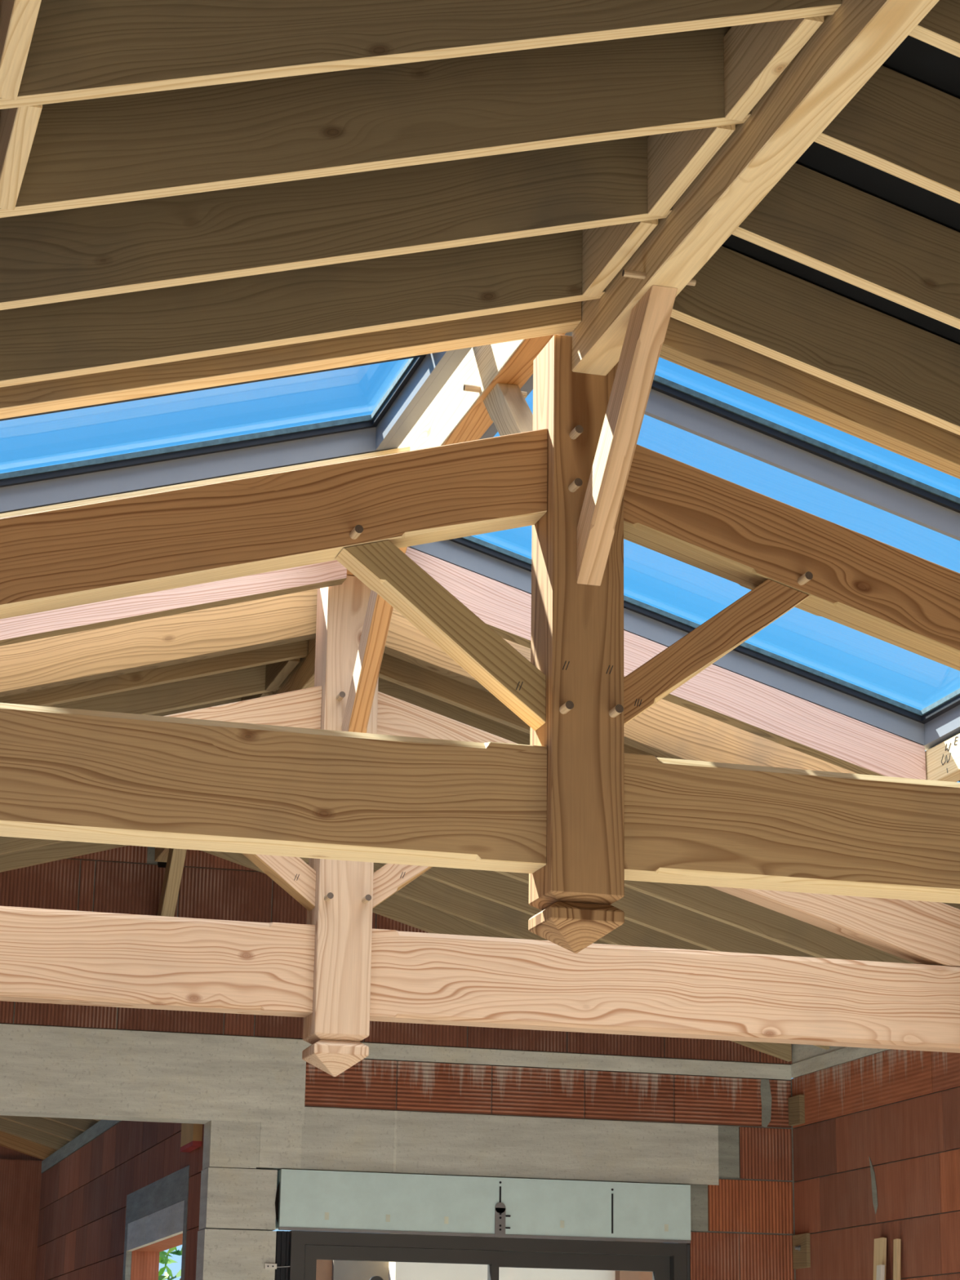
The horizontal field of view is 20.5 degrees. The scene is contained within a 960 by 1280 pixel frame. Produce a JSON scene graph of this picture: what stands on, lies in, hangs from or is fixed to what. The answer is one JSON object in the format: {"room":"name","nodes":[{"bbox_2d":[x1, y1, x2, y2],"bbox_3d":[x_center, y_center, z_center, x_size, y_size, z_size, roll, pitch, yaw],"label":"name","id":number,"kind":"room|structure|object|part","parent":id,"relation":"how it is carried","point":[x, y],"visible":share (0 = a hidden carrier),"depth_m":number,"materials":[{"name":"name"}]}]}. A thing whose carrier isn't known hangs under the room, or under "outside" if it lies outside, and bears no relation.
{"room":"construction site","nodes":[
{"label":"construction site","id":0,"kind":"room"},
{"bbox_2d":[0,1145,43,1279],"bbox_3d":[-5.403,4.818,20.002,4.460,5.070,0.190,5,-17,-15],"label":"wall","id":1,"kind":"structure","parent":0,"point":[20,1175],"depth_m":20.56,"materials":[{"name":"brick"}]},
{"bbox_2d":[35,1120,204,1279],"bbox_3d":[-2.320,4.780,16.789,0.190,3.354,7.434,5,-17,-15],"label":"wall","id":2,"kind":"structure","parent":0,"point":[82,1224],"depth_m":17.25,"materials":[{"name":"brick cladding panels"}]},
{"bbox_2d":[40,1120,190,1279],"bbox_3d":[-2.315,4.622,16.837,0.204,3.750,7.440,5,-17,-15],"label":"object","id":3,"kind":"structure","parent":2,"relation":"attached to","point":[172,1188],"depth_m":15.71,"materials":[{"name":"concrete"}]},
{"bbox_2d":[0,1130,57,1159],"bbox_3d":[-5.234,3.235,20.309,4.060,1.361,0.070,5,-17,-15],"label":"rafter","id":4,"kind":"object","parent":3,"relation":"on","point":[7,1140],"visible":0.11,"depth_m":20.59,"materials":[{"name":"brown wood"}]},
{"bbox_2d":[0,1117,70,1150],"bbox_3d":[-4.998,3.005,19.515,4.060,1.361,0.070,5,-17,-15],"label":"rafter","id":5,"kind":"object","parent":3,"relation":"on","point":[42,1138],"visible":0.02,"depth_m":19.78,"materials":[{"name":"brown wood"}]},
{"bbox_2d":[0,1115,84,1141],"bbox_3d":[-4.800,2.813,18.850,4.060,1.361,0.070,5,-17,-15],"label":"rafter","id":6,"kind":"object","parent":3,"relation":"on","point":[38,1123],"visible":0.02,"depth_m":19.12,"materials":[{"name":"brown wood"}]},
{"bbox_2d":[40,1116,98,1131],"bbox_3d":[-4.602,2.621,18.185,4.060,1.361,0.070,5,-17,-15],"label":"rafter","id":7,"kind":"object","parent":3,"relation":"on","point":[83,1125],"visible":0.02,"depth_m":18.47,"materials":[{"name":"brown wood"}]},
{"bbox_2d":[126,1200,184,1279],"bbox_3d":[-1.793,4.604,14.918,0.202,2.720,2.200,5,-17,-15],"label":"window","id":8,"kind":"structure","parent":2,"relation":"in","point":[145,1260],"depth_m":15.58,"materials":[{"name":"grey concrete"}]},
{"bbox_2d":[180,1123,202,1152],"bbox_3d":[-1.540,2.605,14.196,0.049,0.225,0.380,5,-17,-15],"label":"trim","id":9,"kind":"structure","parent":2,"relation":"attached to","point":[191,1133],"depth_m":14.08,"materials":[{"name":"beige wood"}]},
{"bbox_2d":[0,346,471,513],"bbox_3d":[-1.094,-0.775,7.846,2.237,0.839,1.810,5,-17,-15],"label":"skylight","id":10,"kind":"object","parent":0,"point":[422,377],"visible":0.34,"depth_m":8.71,"materials":[{"name":"grey metal"}]},
{"bbox_2d":[0,845,795,1279],"bbox_3d":[-1.695,3.086,13.313,6.997,4.731,0.190,5,-17,-15],"label":"wall","id":11,"kind":"structure","parent":0,"point":[748,1236],"depth_m":13.96,"materials":[{"name":"brick"}]},
{"bbox_2d":[157,862,166,867],"bbox_3d":[-1.621,1.169,13.816,0.115,0.045,0.064,5,-17,-15],"label":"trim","id":12,"kind":"structure","parent":11,"relation":"attached to","point":[160,864],"depth_m":13.77,"materials":[{"name":"black"}]},
{"bbox_2d":[156,848,186,916],"bbox_3d":[-1.571,1.334,13.465,0.068,0.522,0.530,5,-17,-15],"label":"strut","id":13,"kind":"object","parent":11,"relation":"attached to","point":[176,857],"visible":0.48,"depth_m":13.42,"materials":[{"name":"brown wood"}]},
{"bbox_2d":[264,1263,289,1269],"bbox_3d":[-1.020,3.154,13.375,0.130,0.025,0.021,5,-17,-15],"label":"clip","id":14,"kind":"object","parent":11,"relation":"attached to","point":[273,1266],"visible":1,"depth_m":13.36,"materials":[{"name":"white metal"}]},
{"bbox_2d":[275,1181,279,1224],"bbox_3d":[-1.030,2.853,13.470,0.020,0.215,0.002,5,-17,-15],"label":"trim","id":15,"kind":"structure","parent":11,"relation":"attached to","point":[277,1200],"depth_m":13.47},
{"bbox_2d":[258,1106,397,1172],"bbox_3d":[-0.776,2.557,13.633,0.716,0.311,0.004,5,-17,-15],"label":"trim","id":16,"kind":"structure","parent":11,"relation":"attached to","point":[281,1127],"depth_m":13.57,"materials":[{"name":"concrete"}]},
{"bbox_2d":[0,1023,791,1124],"bbox_3d":[-1.693,2.230,13.564,6.977,0.432,0.204,5,-17,-15],"label":"concrete beam","id":17,"kind":"structure","parent":11,"relation":"attached to","point":[46,1071],"depth_m":13.51,"materials":[{"name":"concrete"}]},
{"bbox_2d":[195,1106,719,1279],"bbox_3d":[-0.097,4.005,13.525,2.755,3.131,0.206,5,-17,-15],"label":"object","id":18,"kind":"structure","parent":11,"relation":"attached to","point":[236,1236],"depth_m":13.76,"materials":[{"name":"concrete"}]},
{"bbox_2d":[275,1168,690,1243],"bbox_3d":[0.025,2.959,13.838,2.210,0.302,0.212,5,-17,-15],"label":"box","id":19,"kind":"object","parent":11,"relation":"attached to","point":[322,1201],"visible":1,"depth_m":13.74,"materials":[{"name":"metal"}]},
{"bbox_2d":[288,1230,687,1279],"bbox_3d":[0.035,4.301,13.421,2.125,2.507,0.134,5,-17,-15],"label":"door","id":20,"kind":"structure","parent":11,"relation":"in","point":[666,1261],"depth_m":13.70,"materials":[{"name":"black metal"}]},
{"bbox_2d":[274,1231,289,1279],"bbox_3d":[-1.022,4.204,13.133,0.062,2.504,0.096,5,-17,-15],"label":"guide","id":21,"kind":"object","parent":20,"relation":"attached to","point":[282,1256],"visible":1,"depth_m":13.41,"materials":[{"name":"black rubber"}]},
{"bbox_3d":[-0.415,4.273,13.261,1.020,2.419,0.040,5,-17,-15],"label":"sash","id":22,"kind":"part","parent":20,"relation":"part of","materials":[{"name":"black metal"}]},
{"bbox_3d":[0.504,4.372,13.563,0.988,2.424,0.040,5,-17,-15],"label":"sash","id":23,"kind":"part","parent":20,"relation":"part of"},
{"bbox_2d":[686,1244,689,1279],"bbox_3d":[1.069,4.401,13.703,0.016,2.504,0.088,5,-17,-15],"label":"guide","id":24,"kind":"object","parent":20,"relation":"attached to","point":[687,1245],"visible":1,"depth_m":13.99,"materials":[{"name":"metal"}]},
{"bbox_2d":[688,1125,739,1231],"bbox_3d":[1.221,2.892,14.240,0.285,0.556,0.204,5,-17,-15],"label":"trim","id":25,"kind":"structure","parent":11,"relation":"attached to","point":[728,1135],"depth_m":14.18,"materials":[{"name":"concrete"}]},
{"bbox_2d":[760,1079,771,1128],"bbox_3d":[1.545,2.502,14.341,0.064,0.260,0.003,5,-17,-15],"label":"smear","id":26,"kind":"structure","parent":11,"relation":"attached to","point":[766,1095],"depth_m":14.34,"materials":[{"name":"concrete"}]},
{"bbox_2d":[721,35,959,782],"bbox_3d":[0.324,-0.615,7.140,7.500,1.097,14.800,5,-17,-15],"label":"roof underlay","id":27,"kind":"structure","parent":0,"point":[919,60],"depth_m":6.69,"materials":[{"name":"black"}]},
{"bbox_2d":[789,1048,959,1279],"bbox_3d":[3.733,2.104,7.337,0.190,3.402,14.759,5,-17,-15],"label":"wall","id":28,"kind":"structure","parent":0,"point":[900,1109],"depth_m":13.22,"materials":[{"name":"brick"}]},
{"bbox_2d":[369,928,959,1053],"bbox_3d":[1.209,1.366,10.080,3.386,0.317,0.129,5,-17,-15],"label":"tie beam","id":29,"kind":"structure","parent":28,"relation":"attached to","point":[416,977],"depth_m":9.87,"materials":[{"name":"beige wood"}]},
{"bbox_2d":[377,691,959,966],"bbox_3d":[1.099,0.766,10.205,3.131,0.897,0.172,5,-17,-15],"label":"rafter","id":30,"kind":"object","parent":29,"relation":"on","point":[916,931],"visible":0.27,"depth_m":10.19,"materials":[{"name":"brown wood"}]},
{"bbox_2d":[623,752,959,903],"bbox_3d":[1.978,0.619,7.496,3.386,0.317,0.129,5,-17,-15],"label":"tie beam","id":31,"kind":"structure","parent":28,"relation":"attached to","point":[688,822],"depth_m":7.12,"materials":[{"name":"brown wood"}]},
{"bbox_2d":[623,444,959,671],"bbox_3d":[1.868,0.020,7.621,3.131,0.897,0.172,5,-17,-15],"label":"rafter","id":32,"kind":"object","parent":31,"relation":"on","point":[674,508],"visible":0.86,"depth_m":7.37,"materials":[{"name":"brown wood"}]},
{"bbox_2d":[787,1094,804,1125],"bbox_3d":[1.702,2.527,14.277,0.032,0.150,0.155,5,-17,-15],"label":"wooden block","id":33,"kind":"object","parent":28,"relation":"attached to","point":[796,1103],"visible":1,"depth_m":14.24,"materials":[{"name":"beige wood"}]},
{"bbox_2d":[792,1233,810,1269],"bbox_3d":[1.688,3.232,14.050,0.050,0.175,0.190,5,-17,-15],"label":"wooden block","id":34,"kind":"object","parent":28,"relation":"attached to","point":[801,1242],"visible":1,"depth_m":14.03,"materials":[{"name":"wood"}]},
{"bbox_2d":[791,1044,890,1078],"bbox_3d":[3.761,0.318,7.866,0.203,0.322,14.750,5,-17,-15],"label":"trim","id":35,"kind":"structure","parent":28,"relation":"on","point":[806,1059],"depth_m":14.07,"materials":[{"name":"concrete"}]},
{"bbox_2d":[868,1155,877,1213],"bbox_3d":[1.966,2.722,13.277,0.002,0.290,0.085,5,-17,-15],"label":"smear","id":36,"kind":"structure","parent":28,"relation":"attached to","point":[873,1174],"depth_m":13.26,"materials":[{"name":"concrete"}]},
{"bbox_3d":[0.263,3.477,5.912,7.380,0.130,14.750,5,-17,-15],"label":"floor","id":37,"kind":"structure","parent":0,"visible":0},
{"bbox_2d":[873,1237,886,1279],"bbox_3d":[1.886,4.126,12.703,0.196,2.483,0.107,9,-18,-26],"label":"plank","id":38,"kind":"object","parent":37,"relation":"on","point":[880,1244],"visible":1,"depth_m":13.04,"materials":[{"name":"beige wood"}]},
{"bbox_2d":[875,1264,884,1279],"bbox_3d":[1.857,4.154,12.557,0.235,2.348,0.058,13,-20,-35],"label":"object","id":39,"kind":"object","parent":37,"relation":"on","point":[880,1268],"visible":1,"depth_m":12.91,"materials":[{"name":"white plastic"}]},
{"bbox_2d":[893,1238,901,1279],"bbox_3d":[1.949,4.074,12.494,0.046,2.468,0.224,-13,-21,39],"label":"lath","id":40,"kind":"object","parent":37,"relation":"on","point":[896,1242],"visible":1,"depth_m":12.86,"materials":[{"name":"beige wood"}]},
{"bbox_3d":[-3.162,1.312,5.518,0.200,3.710,14.750,5,-17,-15],"label":"wall","id":41,"kind":"structure","parent":0,"visible":0},
{"bbox_2d":[0,906,315,1017],"bbox_3d":[-2.250,1.042,9.143,3.407,0.317,0.129,5,-17,-15],"label":"tie beam","id":42,"kind":"structure","parent":41,"relation":"attached to","point":[47,955],"depth_m":9.38,"materials":[{"name":"beige wood"}]},
{"bbox_2d":[164,685,321,728],"bbox_3d":[-2.105,0.466,9.338,3.131,0.897,0.172,5,-17,-15],"label":"rafter","id":43,"kind":"object","parent":42,"relation":"on","point":[302,708],"visible":0.22,"depth_m":9.76,"materials":[{"name":"brown wood"}]},
{"bbox_2d":[302,575,378,1076],"bbox_3d":[-0.500,0.668,9.742,0.200,1.851,0.248,5,-17,-15],"label":"post","id":44,"kind":"object","parent":42,"relation":"attached to","point":[341,916],"visible":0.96,"depth_m":9.58,"materials":[{"name":"brown wood"}]},
{"bbox_2d":[154,638,315,862],"bbox_3d":[-1.081,0.508,11.942,0.100,0.216,4.046,5,-17,-15],"label":"ridge beam","id":45,"kind":"structure","parent":44,"relation":"attached to","point":[302,677],"depth_m":10.51,"materials":[{"name":"brown wood"}]},
{"bbox_2d":[0,836,66,854],"bbox_3d":[-3.181,1.092,12.751,3.408,1.221,0.045,5,-17,-15],"label":"rafter","id":46,"kind":"object","parent":45,"relation":"attached to","point":[7,844],"visible":0.02,"depth_m":13.03,"materials":[{"name":"brown wood"}]},
{"bbox_2d":[0,840,128,872],"bbox_3d":[-3.324,1.230,13.231,3.408,1.221,0.045,5,-17,-15],"label":"rafter","id":47,"kind":"object","parent":45,"relation":"attached to","point":[65,850],"visible":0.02,"depth_m":13.58,"materials":[{"name":"brown wood"}]},
{"bbox_2d":[0,640,308,706],"bbox_3d":[-2.323,0.259,9.869,3.408,1.221,0.045,5,-17,-15],"label":"rafter","id":48,"kind":"object","parent":45,"relation":"attached to","point":[249,659],"visible":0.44,"depth_m":10.21,"materials":[{"name":"brown wood"}]},
{"bbox_2d":[265,657,300,691],"bbox_3d":[-0.791,0.047,10.668,0.044,0.208,0.473,5,-17,-15],"label":"board","id":49,"kind":"object","parent":48,"relation":"attached to","point":[276,673],"visible":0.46,"depth_m":10.68,"materials":[{"name":"brown wood"}]},
{"bbox_2d":[0,588,317,697],"bbox_3d":[-2.238,0.176,9.583,3.408,1.221,0.080,5,-17,-15],"label":"rafter","id":50,"kind":"object","parent":45,"relation":"attached to","point":[46,663],"visible":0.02,"depth_m":9.90,"materials":[{"name":"beige wood"}]},
{"bbox_2d":[46,664,280,715],"bbox_3d":[-2.466,0.398,10.350,3.408,1.221,0.045,5,-17,-15],"label":"rafter","id":51,"kind":"object","parent":45,"relation":"attached to","point":[213,688],"visible":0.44,"depth_m":10.75,"materials":[{"name":"brown wood"}]},
{"bbox_2d":[241,691,273,701],"bbox_3d":[-0.934,0.185,11.149,0.044,0.208,0.473,5,-17,-15],"label":"board","id":52,"kind":"object","parent":51,"relation":"attached to","point":[270,693],"visible":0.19,"depth_m":11.00,"materials":[{"name":"brown wood"}]},
{"bbox_2d":[151,697,241,715],"bbox_3d":[-2.609,0.537,10.830,3.408,1.221,0.045,5,-17,-15],"label":"rafter","id":53,"kind":"object","parent":45,"relation":"attached to","point":[237,700],"visible":0.02,"depth_m":11.30,"materials":[{"name":"brown wood"}]},
{"bbox_2d":[201,850,791,1062],"bbox_3d":[0.052,1.547,14.145,3.408,1.221,0.045,5,-17,-15],"label":"rafter","id":54,"kind":"object","parent":45,"relation":"attached to","point":[399,908],"visible":0.23,"depth_m":14.05,"materials":[{"name":"brown wood"}]},
{"bbox_2d":[378,653,659,757],"bbox_3d":[1.053,0.575,10.783,3.408,1.221,0.045,5,-17,-15],"label":"rafter","id":55,"kind":"object","parent":45,"relation":"attached to","point":[393,669],"visible":0.02,"depth_m":10.52,"materials":[{"name":"brown wood"}]},
{"bbox_2d":[299,857,829,1049],"bbox_3d":[0.195,1.408,13.665,3.408,1.221,0.045,5,-17,-15],"label":"rafter","id":56,"kind":"object","parent":45,"relation":"attached to","point":[423,890],"visible":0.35,"depth_m":13.58,"materials":[{"name":"brown wood"}]},
{"bbox_2d":[421,866,711,951],"bbox_3d":[0.338,1.269,13.185,3.408,1.221,0.045,5,-17,-15],"label":"rafter","id":57,"kind":"object","parent":45,"relation":"attached to","point":[492,886],"visible":0.02,"depth_m":13.12,"materials":[{"name":"brown wood"}]},
{"bbox_2d":[383,608,857,773],"bbox_3d":[1.138,0.493,10.497,3.408,1.221,0.080,5,-17,-15],"label":"rafter","id":58,"kind":"object","parent":45,"relation":"attached to","point":[666,729],"visible":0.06,"depth_m":10.38,"materials":[{"name":"beige wood"}]},
{"bbox_2d":[493,871,817,957],"bbox_3d":[0.481,1.130,12.704,3.408,1.221,0.045,5,-17,-15],"label":"rafter","id":59,"kind":"object","parent":45,"relation":"attached to","point":[639,908],"visible":0.02,"depth_m":12.77,"materials":[{"name":"brown wood"}]},
{"bbox_2d":[377,677,959,909],"bbox_3d":[0.910,0.714,11.263,3.408,1.221,0.045,5,-17,-15],"label":"rafter","id":60,"kind":"object","parent":45,"relation":"attached to","point":[385,686],"visible":0.02,"depth_m":11.06,"materials":[{"name":"brown wood"}]},
{"bbox_2d":[624,880,916,964],"bbox_3d":[0.624,0.992,12.224,3.408,1.221,0.045,5,-17,-15],"label":"rafter","id":61,"kind":"object","parent":45,"relation":"attached to","point":[705,900],"visible":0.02,"depth_m":12.31,"materials":[{"name":"brown wood"}]},
{"bbox_2d":[242,853,315,911],"bbox_3d":[-0.876,0.731,9.641,0.561,0.463,0.098,5,-17,-15],"label":"brace","id":62,"kind":"object","parent":44,"relation":"attached to","point":[293,875],"visible":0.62,"depth_m":9.62,"materials":[{"name":"beige wood"}]},
{"bbox_2d":[302,1040,368,1076],"bbox_3d":[-0.519,1.505,9.521,0.200,0.120,0.200,5,-17,-15],"label":"pendant","id":63,"kind":"object","parent":44,"relation":"attached to","point":[333,1057],"depth_m":9.45,"materials":[{"name":"beige wood"}]},
{"bbox_2d":[342,546,407,733],"bbox_3d":[-0.368,0.013,9.482,0.068,0.740,0.751,5,-17,-15],"label":"strut","id":64,"kind":"object","parent":44,"relation":"attached to","point":[379,612],"visible":0.48,"depth_m":9.54,"materials":[{"name":"brown wood"}]},
{"bbox_2d":[372,863,431,908],"bbox_3d":[-0.142,0.799,9.840,0.561,0.463,0.098,5,-17,-15],"label":"brace","id":65,"kind":"object","parent":44,"relation":"attached to","point":[389,878],"visible":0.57,"depth_m":9.71,"materials":[{"name":"beige wood"}]},
{"bbox_2d":[346,333,565,576],"bbox_3d":[-0.108,-0.702,8.767,0.200,0.234,2.938,5,-17,-15],"label":"ridge beam","id":66,"kind":"structure","parent":44,"relation":"on","point":[458,413],"depth_m":8.36,"materials":[{"name":"brown wood"}]},
{"bbox_2d":[0,560,346,645],"bbox_3d":[-1.617,-0.092,9.496,2.308,0.844,0.080,5,-17,-15],"label":"rafter","id":67,"kind":"object","parent":66,"relation":"attached to","point":[80,618],"visible":0.47,"depth_m":9.62,"materials":[{"name":"beige wood"}]},
{"bbox_2d":[0,446,409,518],"bbox_3d":[-1.357,-0.349,8.611,2.300,0.837,0.070,5,-17,-15],"label":"rafter","id":68,"kind":"object","parent":66,"relation":"attached to","point":[126,495],"visible":0.24,"depth_m":8.75,"materials":[{"name":"beige wood"}]},
{"bbox_2d":[404,546,925,779],"bbox_3d":[0.655,0.107,10.115,2.210,0.816,0.080,5,-17,-15],"label":"rafter","id":69,"kind":"object","parent":66,"relation":"attached to","point":[717,693],"visible":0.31,"depth_m":10.15,"materials":[{"name":"wood"}]},
{"bbox_2d":[0,702,546,873],"bbox_3d":[-1.481,0.295,6.559,3.407,0.317,0.129,5,-17,-15],"label":"tie beam","id":70,"kind":"structure","parent":41,"relation":"attached to","point":[72,775],"depth_m":6.75,"materials":[{"name":"beige wood"}]},
{"bbox_2d":[0,428,547,619],"bbox_3d":[-1.336,-0.281,6.753,3.131,0.897,0.172,5,-17,-15],"label":"rafter","id":71,"kind":"object","parent":70,"relation":"on","point":[73,556],"visible":0.96,"depth_m":6.96,"materials":[{"name":"brown wood"}]},
{"bbox_2d":[528,333,624,953],"bbox_3d":[0.268,-0.001,7.136,0.200,1.688,0.248,5,-17,-15],"label":"post","id":72,"kind":"object","parent":70,"relation":"attached to","point":[577,629],"visible":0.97,"depth_m":7.03,"materials":[{"name":"brown wood"}]},
{"bbox_2d":[335,540,546,730],"bbox_3d":[-0.106,-0.016,7.057,0.561,0.463,0.098,5,-17,-15],"label":"brace","id":73,"kind":"object","parent":72,"relation":"attached to","point":[382,566],"visible":1,"depth_m":7.03,"materials":[{"name":"brown wood"}]},
{"bbox_2d":[482,382,533,435],"bbox_3d":[0.139,-0.480,7.778,0.068,0.740,0.751,5,-17,-15],"label":"strut","id":74,"kind":"object","parent":72,"relation":"attached to","point":[506,405],"visible":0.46,"depth_m":7.97,"materials":[{"name":"beige wood"}]},
{"bbox_2d":[528,901,624,953],"bbox_3d":[0.250,0.758,6.937,0.200,0.120,0.200,5,-17,-15],"label":"pendant","id":75,"kind":"object","parent":72,"relation":"attached to","point":[572,926],"depth_m":6.87,"materials":[{"name":"brown wood"}]},
{"bbox_2d":[576,284,677,586],"bbox_3d":[0.379,-0.519,6.903,0.068,0.604,0.614,5,-17,-15],"label":"strut","id":76,"kind":"object","parent":72,"relation":"attached to","point":[649,319],"visible":1,"depth_m":6.91,"materials":[{"name":"brown wood"}]},
{"bbox_2d":[623,579,809,724],"bbox_3d":[0.627,0.053,7.256,0.561,0.463,0.098,5,-17,-15],"label":"brace","id":77,"kind":"object","parent":72,"relation":"attached to","point":[651,682],"visible":0.92,"depth_m":7.21,"materials":[{"name":"brown wood"}]},
{"label":"outside","id":78,"kind":"structure","parent":0,"visible":0},
{"bbox_3d":[2.371,10.736,30.236,42.000,0.045,32.600,5,-17,-15],"label":"ground","id":79,"kind":"structure","parent":78,"visible":0},
{"bbox_2d":[158,1246,182,1279],"bbox_3d":[-2.171,5.672,19.187,1.034,3.335,1.140,5,-17,-15],"label":"shrub","id":80,"kind":"object","parent":79,"relation":"on","point":[163,1260],"visible":0.11,"depth_m":19.58,"materials":[{"name":"green plant"}]},
{"bbox_2d":[315,1259,388,1279],"bbox_3d":[-1.104,5.718,18.391,0.850,2.815,0.250,5,-17,-15],"label":"wall","id":81,"kind":"structure","parent":79,"relation":"on","point":[326,1269],"depth_m":18.69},
{"bbox_2d":[388,1233,615,1279],"bbox_3d":[0.143,5.665,18.480,1.615,3.000,0.200,5,-17,-15],"label":"wall","id":82,"kind":"structure","parent":79,"relation":"on","point":[397,1270],"depth_m":18.68,"materials":[{"name":"white paint"}]},
{"bbox_2d":[615,1240,652,1279],"bbox_3d":[1.118,5.785,18.843,0.470,3.000,0.600,5,-17,-15],"label":"wall","id":83,"kind":"structure","parent":79,"relation":"on","point":[620,1275],"depth_m":18.88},
{"bbox_3d":[2.352,-0.845,-0.310,7.380,4.720,0.200,5,-17,-15],"label":"wall","id":84,"kind":"structure","parent":0,"visible":0},
{"bbox_2d":[572,0,939,375],"bbox_3d":[1.321,-1.834,3.836,0.192,0.216,7.499,5,-17,-15],"label":"ridge beam","id":85,"kind":"structure","parent":84,"relation":"attached to","point":[851,44],"depth_m":6.09,"materials":[{"name":"brown wood"}]},
{"bbox_2d":[0,301,581,418],"bbox_3d":[-1.379,-0.679,6.705,3.408,1.266,0.080,5,-17,-15],"label":"rafter","id":86,"kind":"object","parent":85,"relation":"attached to","point":[35,397],"visible":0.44,"depth_m":6.95,"materials":[{"name":"brown wood"}]},
{"bbox_2d":[0,229,604,387],"bbox_3d":[-1.319,-0.716,6.495,3.408,1.221,0.045,5,-17,-15],"label":"rafter","id":87,"kind":"object","parent":85,"relation":"attached to","point":[153,326],"visible":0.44,"depth_m":6.75,"materials":[{"name":"brown wood"}]},
{"bbox_2d":[582,218,657,297],"bbox_3d":[0.356,-1.067,6.815,0.044,0.208,0.470,5,-17,-15],"label":"board","id":88,"kind":"object","parent":87,"relation":"attached to","point":[606,250],"visible":0.58,"depth_m":6.84,"materials":[{"name":"beige wood"}]},
{"bbox_2d":[0,135,671,310],"bbox_3d":[-1.176,-0.854,6.018,3.408,1.221,0.045,5,-17,-15],"label":"rafter","id":89,"kind":"object","parent":85,"relation":"attached to","point":[55,256],"visible":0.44,"depth_m":6.27,"materials":[{"name":"brown wood"}]},
{"bbox_2d":[0,26,751,217],"bbox_3d":[-1.032,-0.994,5.533,3.408,1.221,0.045,5,-17,-15],"label":"rafter","id":90,"kind":"object","parent":85,"relation":"attached to","point":[148,145],"visible":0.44,"depth_m":5.79,"materials":[{"name":"brown wood"}]},
{"bbox_2d":[0,104,42,210],"bbox_3d":[-0.919,-1.066,5.308,0.045,0.235,0.468,5,-17,-15],"label":"board","id":91,"kind":"object","parent":90,"relation":"attached to","point":[18,126],"visible":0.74,"depth_m":5.27,"materials":[{"name":"beige wood"}]},
{"bbox_2d":[647,124,735,216],"bbox_3d":[0.500,-1.206,6.334,0.044,0.208,0.478,5,-17,-15],"label":"board","id":92,"kind":"object","parent":90,"relation":"attached to","point":[674,159],"visible":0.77,"depth_m":6.37,"materials":[{"name":"beige wood"}]},
{"bbox_2d":[723,15,823,120],"bbox_3d":[0.643,-1.345,5.854,0.044,0.208,0.468,5,-17,-15],"label":"board","id":93,"kind":"object","parent":90,"relation":"attached to","point":[756,55],"visible":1,"depth_m":5.88,"materials":[{"name":"beige wood"}]},
{"bbox_2d":[0,0,841,109],"bbox_3d":[-0.890,-1.132,5.057,3.408,1.221,0.045,5,-17,-15],"label":"rafter","id":94,"kind":"object","parent":85,"relation":"attached to","point":[80,50],"visible":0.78,"depth_m":5.21,"materials":[{"name":"beige wood"}]},
{"bbox_2d":[0,0,41,99],"bbox_3d":[-0.821,-1.201,4.791,0.045,0.235,0.519,5,-17,-15],"label":"board","id":95,"kind":"object","parent":94,"relation":"attached to","point":[18,18],"visible":1,"depth_m":4.82,"materials":[{"name":"beige wood"}]},
{"bbox_2d":[659,316,959,479],"bbox_3d":[1.997,-0.362,7.619,3.408,1.266,0.080,5,-17,-15],"label":"rafter","id":96,"kind":"object","parent":85,"relation":"attached to","point":[686,345],"visible":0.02,"depth_m":7.36,"materials":[{"name":"brown wood"}]},
{"bbox_2d":[670,245,959,435],"bbox_3d":[2.058,-0.400,7.409,3.408,1.221,0.045,5,-17,-15],"label":"rafter","id":97,"kind":"object","parent":85,"relation":"attached to","point":[737,298],"visible":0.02,"depth_m":7.17,"materials":[{"name":"brown wood"}]},
{"bbox_2d":[732,162,959,329],"bbox_3d":[2.200,-0.538,6.931,3.408,1.221,0.045,5,-17,-15],"label":"rafter","id":98,"kind":"object","parent":85,"relation":"attached to","point":[811,218],"visible":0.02,"depth_m":6.67,"materials":[{"name":"brown wood"}]},
{"bbox_2d":[813,65,959,203],"bbox_3d":[2.344,-0.678,6.447,3.408,1.221,0.045,5,-17,-15],"label":"rafter","id":99,"kind":"object","parent":85,"relation":"attached to","point":[900,126],"visible":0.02,"depth_m":6.16,"materials":[{"name":"brown wood"}]},
{"bbox_2d":[908,0,959,57],"bbox_3d":[2.486,-0.815,5.971,3.408,1.221,0.045,5,-17,-15],"label":"rafter","id":100,"kind":"object","parent":85,"relation":"attached to","point":[940,28],"visible":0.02,"depth_m":5.65,"materials":[{"name":"beige wood"}]},
{"bbox_2d":[924,733,959,782],"bbox_3d":[2.132,0.146,9.072,0.082,0.140,2.793,5,-17,-15],"label":"header","id":101,"kind":"object","parent":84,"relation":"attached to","point":[942,760],"visible":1,"depth_m":10.15,"materials":[{"name":"beige wood"}]},
{"bbox_2d":[408,332,959,751],"bbox_3d":[1.081,-0.392,8.900,2.212,0.758,2.765,5,-17,-15],"label":"skylight","id":102,"kind":"object","parent":101,"relation":"on","point":[670,402],"visible":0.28,"depth_m":8.84,"materials":[{"name":"grey metal"}]}
]}

